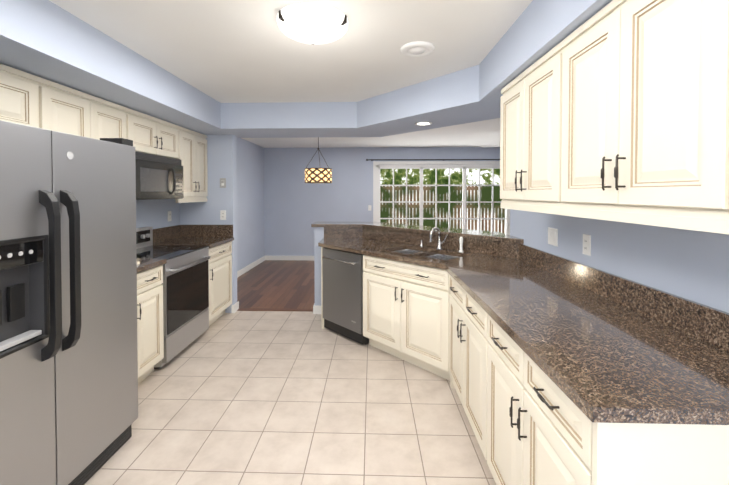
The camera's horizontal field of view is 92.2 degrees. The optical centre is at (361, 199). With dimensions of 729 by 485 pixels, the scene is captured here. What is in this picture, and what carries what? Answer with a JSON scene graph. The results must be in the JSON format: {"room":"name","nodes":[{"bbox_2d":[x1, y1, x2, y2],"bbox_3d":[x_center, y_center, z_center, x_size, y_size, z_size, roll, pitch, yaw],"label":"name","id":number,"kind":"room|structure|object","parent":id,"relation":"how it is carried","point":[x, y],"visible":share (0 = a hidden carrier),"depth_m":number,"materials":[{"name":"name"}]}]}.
{"room":"kitchen","nodes":[
{"label":"kitchen","id":0,"kind":"room"},
{"bbox_2d":[136,138,264,270],"bbox_3d":[-2.292,0.181,3.220,0.120,2.440,8.800,0,1,2],"label":"wall","id":1,"kind":"structure","parent":0,"point":[153,213],"depth_m":6.48,"materials":[{"name":"blue paint"}]},
{"bbox_2d":[0,63,43,128],"bbox_3d":[-2.103,-0.543,1.642,0.347,0.359,0.920,0,1,2],"label":"upper cabinet","id":2,"kind":"object","parent":1,"relation":"attached to","point":[27,99],"depth_m":1.99,"materials":[{"name":"beige wood"}]},
{"bbox_2d":[44,79,131,139],"bbox_3d":[-2.078,-0.367,2.480,0.347,0.739,0.750,0,1,2],"label":"upper cabinet","id":3,"kind":"object","parent":1,"relation":"attached to","point":[67,110],"depth_m":2.41,"materials":[{"name":"beige wood"}]},
{"bbox_2d":[132,110,179,158],"bbox_3d":[-2.055,-0.577,3.231,0.347,0.345,0.760,0,1,2],"label":"upper cabinet","id":4,"kind":"object","parent":1,"relation":"attached to","point":[150,135],"depth_m":3.20,"materials":[{"name":"beige wood"}]},
{"bbox_2d":[135,152,183,199],"bbox_3d":[-2.007,-0.200,3.235,0.442,0.400,0.754,0,1,2],"label":"over-the-range microwave","id":5,"kind":"object","parent":4,"relation":"attached to","point":[159,177],"visible":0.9,"depth_m":3.17,"materials":[{"name":"black plastic"}]},
{"bbox_2d":[168,211,170,220],"bbox_3d":[-2.203,0.197,4.038,0.008,0.115,0.070,0,1,2],"label":"outlet","id":6,"kind":"object","parent":1,"relation":"attached to","point":[169,212],"depth_m":4.03,"materials":[{"name":"white plastic"}]},
{"bbox_2d":[180,126,207,198],"bbox_3d":[-2.034,-0.391,3.931,0.347,0.739,0.635,0,1,2],"label":"upper cabinet","id":7,"kind":"object","parent":1,"relation":"attached to","point":[193,145],"depth_m":3.91,"materials":[{"name":"beige wood"}]},
{"bbox_2d":[237,256,264,277],"bbox_3d":[-2.140,1.303,6.021,0.015,0.100,3.230,0,1,2],"label":"baseboard","id":8,"kind":"structure","parent":1,"relation":"attached to","point":[255,263],"depth_m":6.70,"materials":[{"name":"white wood"}]},
{"bbox_2d":[180,135,236,312],"bbox_3d":[-1.874,0.302,4.320,0.650,2.160,0.120,0,1,2],"label":"wall","id":9,"kind":"structure","parent":0,"point":[221,157],"depth_m":4.25,"materials":[{"name":"blue paint"}]},
{"bbox_2d":[220,178,225,187],"bbox_3d":[-1.671,-0.197,4.240,0.075,0.115,0.010,0,1,2],"label":"outlet","id":10,"kind":"object","parent":9,"relation":"attached to","point":[222,180],"depth_m":4.24,"materials":[{"name":"white plastic"}]},
{"bbox_2d":[220,210,225,219],"bbox_3d":[-1.671,0.193,4.247,0.070,0.115,0.009,0,1,2],"label":"outlet","id":11,"kind":"object","parent":9,"relation":"attached to","point":[222,212],"depth_m":4.25,"materials":[{"name":"white plastic"}]},
{"bbox_2d":[237,260,314,308],"bbox_3d":[0.947,1.395,5.325,6.470,0.060,4.680,0,1,2],"label":"floor","id":12,"kind":"structure","parent":0,"point":[280,284],"depth_m":5.54,"materials":[{"name":"brown wood"}]},
{"bbox_2d":[84,311,495,484],"bbox_3d":[-0.513,1.460,1.512,3.780,0.060,5.690,0,1,2],"label":"floor","id":13,"kind":"structure","parent":0,"point":[270,398],"depth_m":2.28,"materials":[{"name":"beige tile"}]},
{"bbox_2d":[0,120,137,484],"bbox_3d":[-1.761,0.545,1.659,0.956,1.765,0.890,0,1,2],"label":"refrigerator","id":14,"kind":"object","parent":13,"relation":"on","point":[68,350],"visible":1,"depth_m":1.58,"materials":[{"name":"grey metal"}]},
{"bbox_2d":[137,265,163,383],"bbox_3d":[-1.932,0.970,2.497,0.635,0.884,0.740,0,1,2],"label":"base cabinet","id":15,"kind":"object","parent":13,"relation":"on","point":[150,339],"depth_m":2.68,"materials":[{"name":"beige wood"}]},
{"bbox_2d":[136,227,210,368],"bbox_3d":[-1.875,0.845,3.249,0.703,1.110,0.756,0,1,2],"label":"range","id":16,"kind":"object","parent":13,"relation":"on","point":[185,283],"visible":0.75,"depth_m":3.18,"materials":[{"name":"silver metal"}]},
{"bbox_2d":[208,241,231,325],"bbox_3d":[-1.888,0.946,3.952,0.635,0.884,0.630,0,1,2],"label":"base cabinet","id":17,"kind":"object","parent":13,"relation":"on","point":[220,262],"depth_m":3.92,"materials":[{"name":"beige wood"}]},
{"bbox_2d":[137,225,233,272],"bbox_3d":[-1.899,0.420,3.188,0.662,0.188,2.140,0,1,2],"label":"countertop","id":18,"kind":"structure","parent":17,"relation":"on","point":[211,236],"depth_m":4.02,"materials":[{"name":"stone"}]},
{"bbox_2d":[237,308,312,310],"bbox_3d":[-1.053,1.377,4.369,0.990,0.008,0.070,0,1,2],"label":"trim","id":19,"kind":"structure","parent":13,"relation":"on","point":[254,309],"depth_m":4.37,"materials":[{"name":"brown"}]},
{"bbox_2d":[321,247,324,328],"bbox_3d":[-0.191,0.946,3.971,0.459,0.884,0.460,0,1,2],"label":"base cabinet","id":20,"kind":"object","parent":13,"relation":"on","point":[322,319],"depth_m":3.76,"materials":[{"name":"beige wood"}]},
{"bbox_2d":[322,248,368,344],"bbox_3d":[-0.001,0.955,3.711,0.660,0.875,0.596,-1,1,-43],"label":"dishwasher","id":21,"kind":"object","parent":13,"relation":"on","point":[342,272],"visible":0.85,"depth_m":3.48,"materials":[{"name":"grey metal"}]},
{"bbox_2d":[363,255,448,377],"bbox_3d":[0.349,0.959,3.172,0.673,0.884,1.118,0,1,2],"label":"base cabinet","id":22,"kind":"object","parent":13,"relation":"on","point":[406,305],"depth_m":2.92,"materials":[{"name":"beige wood"}]},
{"bbox_2d":[318,227,728,424],"bbox_3d":[0.395,0.444,2.533,1.780,0.163,3.318,0,1,2],"label":"countertop","id":23,"kind":"structure","parent":22,"relation":"on","point":[596,345],"depth_m":1.35,"materials":[{"name":"stone"}]},
{"bbox_2d":[392,249,458,259],"bbox_3d":[0.567,0.601,3.174,0.414,0.171,0.744,-1,1,-43],"label":"sink","id":24,"kind":"object","parent":23,"relation":"in","point":[435,256],"visible":0.06,"depth_m":3.27,"materials":[{"name":"silver metal"}]},
{"bbox_2d":[418,227,462,251],"bbox_3d":[0.742,0.367,3.332,0.377,0.211,0.348,0,1,2],"label":"faucet","id":25,"kind":"object","parent":23,"relation":"on","point":[440,243],"visible":0.98,"depth_m":3.29,"materials":[{"name":"silver metal"}]},
{"bbox_2d":[445,274,484,447],"bbox_3d":[0.956,0.976,2.180,0.637,0.884,0.889,0,1,2],"label":"base cabinet","id":26,"kind":"object","parent":13,"relation":"on","point":[463,349],"depth_m":2.14,"materials":[{"name":"beige wood"}]},
{"bbox_2d":[481,311,728,484],"bbox_3d":[0.930,0.991,1.311,0.637,0.884,0.850,0,1,2],"label":"base cabinet","id":27,"kind":"object","parent":13,"relation":"on","point":[531,423],"depth_m":1.06,"materials":[{"name":"beige wood"}]},
{"bbox_2d":[49,0,532,147],"bbox_3d":[0.881,-1.098,3.103,6.470,0.120,9.040,0,1,2],"label":"ceiling","id":28,"kind":"structure","parent":0,"point":[235,51],"depth_m":2.37,"materials":[{"name":"white paint"}]},
{"bbox_2d":[0,0,220,128],"bbox_3d":[-1.949,-0.867,1.316,0.680,0.280,5.050,0,1,2],"label":"soffit","id":29,"kind":"object","parent":28,"relation":"attached to","point":[49,40],"depth_m":2.14,"materials":[{"name":"blue paint"}]},
{"bbox_2d":[276,3,348,44],"bbox_3d":[-0.277,-0.976,2.021,0.410,0.087,0.414,0,1,2],"label":"flush ceiling light","id":30,"kind":"object","parent":28,"relation":"attached to","point":[312,23],"visible":1,"depth_m":1.91,"materials":[{"name":"white glass"}]},
{"bbox_2d":[305,137,331,182],"bbox_3d":[-0.664,-0.664,5.458,0.426,0.826,0.426,0,1,2],"label":"pendant lamp","id":31,"kind":"object","parent":28,"relation":"hanging from","point":[318,175],"visible":0.9,"depth_m":5.29,"materials":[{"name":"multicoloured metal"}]},
{"bbox_2d":[189,65,500,137],"bbox_3d":[-0.397,-0.902,3.356,3.660,0.280,2.138,0,1,2],"label":"bulkhead","id":32,"kind":"object","parent":28,"relation":"attached to","point":[450,99],"visible":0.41,"depth_m":3.74,"materials":[{"name":"blue paint"}]},
{"bbox_2d":[415,122,431,125],"bbox_3d":[0.629,-0.762,3.537,0.170,0.006,0.170,0,1,2],"label":"recessed light","id":33,"kind":"object","parent":32,"relation":"attached to","point":[423,123],"visible":1,"depth_m":3.54,"materials":[{"name":"white plastic"}]},
{"bbox_2d":[401,41,434,56],"bbox_3d":[0.385,-1.012,2.389,0.230,0.026,0.230,0,1,2],"label":"detector","id":34,"kind":"object","parent":28,"relation":"attached to","point":[417,49],"visible":1,"depth_m":2.35,"materials":[{"name":"white plastic"}]},
{"bbox_2d":[479,0,611,100],"bbox_3d":[1.039,-0.857,0.691,0.390,0.280,3.980,0,1,2],"label":"soffit","id":35,"kind":"object","parent":28,"relation":"attached to","point":[536,31],"depth_m":1.83,"materials":[{"name":"blue paint"}]},
{"bbox_2d":[314,227,323,305],"bbox_3d":[0.370,0.869,3.607,1.900,1.050,1.430,0,1,2],"label":"wall","id":36,"kind":"structure","parent":0,"point":[318,234],"depth_m":4.23,"materials":[{"name":"blue paint"}]},
{"bbox_2d":[314,303,320,311],"bbox_3d":[-0.246,1.332,4.356,0.655,0.100,0.015,0,1,2],"label":"baseboard","id":37,"kind":"structure","parent":36,"relation":"attached to","point":[316,308],"depth_m":4.22,"materials":[{"name":"white wood"}]},
{"bbox_2d":[311,221,523,243],"bbox_3d":[0.356,0.322,3.665,1.927,0.038,1.696,0,1,2],"label":"bar","id":38,"kind":"object","parent":36,"relation":"on","point":[481,235],"visible":1,"depth_m":3.54,"materials":[{"name":"stone"}]},
{"bbox_2d":[264,147,499,255],"bbox_3d":[0.956,0.107,7.584,6.350,2.440,0.120,0,1,2],"label":"wall","id":39,"kind":"structure","parent":0,"point":[296,206],"depth_m":7.57,"materials":[{"name":"blue paint"}]},
{"bbox_2d":[265,256,313,260],"bbox_3d":[-0.906,1.277,7.592,2.330,0.100,0.015,0,1,2],"label":"baseboard","id":40,"kind":"structure","parent":39,"relation":"attached to","point":[310,258],"depth_m":7.60,"materials":[{"name":"white wood"}]},
{"bbox_2d":[366,159,499,160],"bbox_3d":[1.766,-0.836,7.435,3.322,0.044,0.097,0,1,2],"label":"curtain rod","id":41,"kind":"object","parent":39,"relation":"attached to","point":[431,159],"visible":0.73,"depth_m":7.41,"materials":[{"name":"black metal"}]},
{"bbox_2d":[373,161,509,234],"bbox_3d":[1.760,0.257,7.545,3.000,2.140,0.115,0,1,2],"label":"window","id":42,"kind":"structure","parent":39,"relation":"in","point":[463,167],"depth_m":7.53,"materials":[{"name":"white wood"}]},
{"bbox_2d":[510,209,728,312],"bbox_3d":[1.299,0.220,0.891,0.120,2.440,4.360,0,1,2],"label":"wall","id":43,"kind":"structure","parent":0,"point":[692,265],"depth_m":1.55,"materials":[{"name":"blue paint"}]},
{"bbox_2d":[500,46,555,207],"bbox_3d":[1.094,-0.358,1.975,0.350,0.739,0.760,0,1,2],"label":"upper cabinet","id":44,"kind":"object","parent":43,"relation":"attached to","point":[528,102],"depth_m":1.91,"materials":[{"name":"beige wood"}]},
{"bbox_2d":[548,227,557,246],"bbox_3d":[1.277,0.250,2.344,0.010,0.115,0.120,0,1,2],"label":"light switch","id":45,"kind":"object","parent":43,"relation":"attached to","point":[553,236],"depth_m":2.33,"materials":[{"name":"white plastic"}]},
{"bbox_2d":[582,234,590,255],"bbox_3d":[1.267,0.257,1.974,0.008,0.115,0.070,0,1,2],"label":"outlet","id":46,"kind":"object","parent":43,"relation":"attached to","point":[586,238],"depth_m":1.96,"materials":[{"name":"white plastic"}]},
{"bbox_2d":[556,0,719,215],"bbox_3d":[1.071,-0.346,1.215,0.350,0.739,0.760,0,1,2],"label":"upper cabinet","id":47,"kind":"object","parent":43,"relation":"attached to","point":[616,110],"depth_m":1.13,"materials":[{"name":"beige wood"}]},
{"bbox_2d":[716,0,728,219],"bbox_3d":[1.048,-0.333,0.455,0.350,0.739,0.760,0,1,2],"label":"upper cabinet","id":48,"kind":"object","parent":43,"relation":"attached to","point":[722,53],"depth_m":0.86,"materials":[{"name":"beige wood"}]},
{"label":"outside","id":49,"kind":"structure","parent":0,"visible":0},
{"bbox_2d":[380,169,505,233],"bbox_3d":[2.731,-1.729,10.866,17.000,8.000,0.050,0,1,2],"label":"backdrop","id":50,"kind":"structure","parent":49,"point":[413,193],"depth_m":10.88,"materials":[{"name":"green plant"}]}
]}

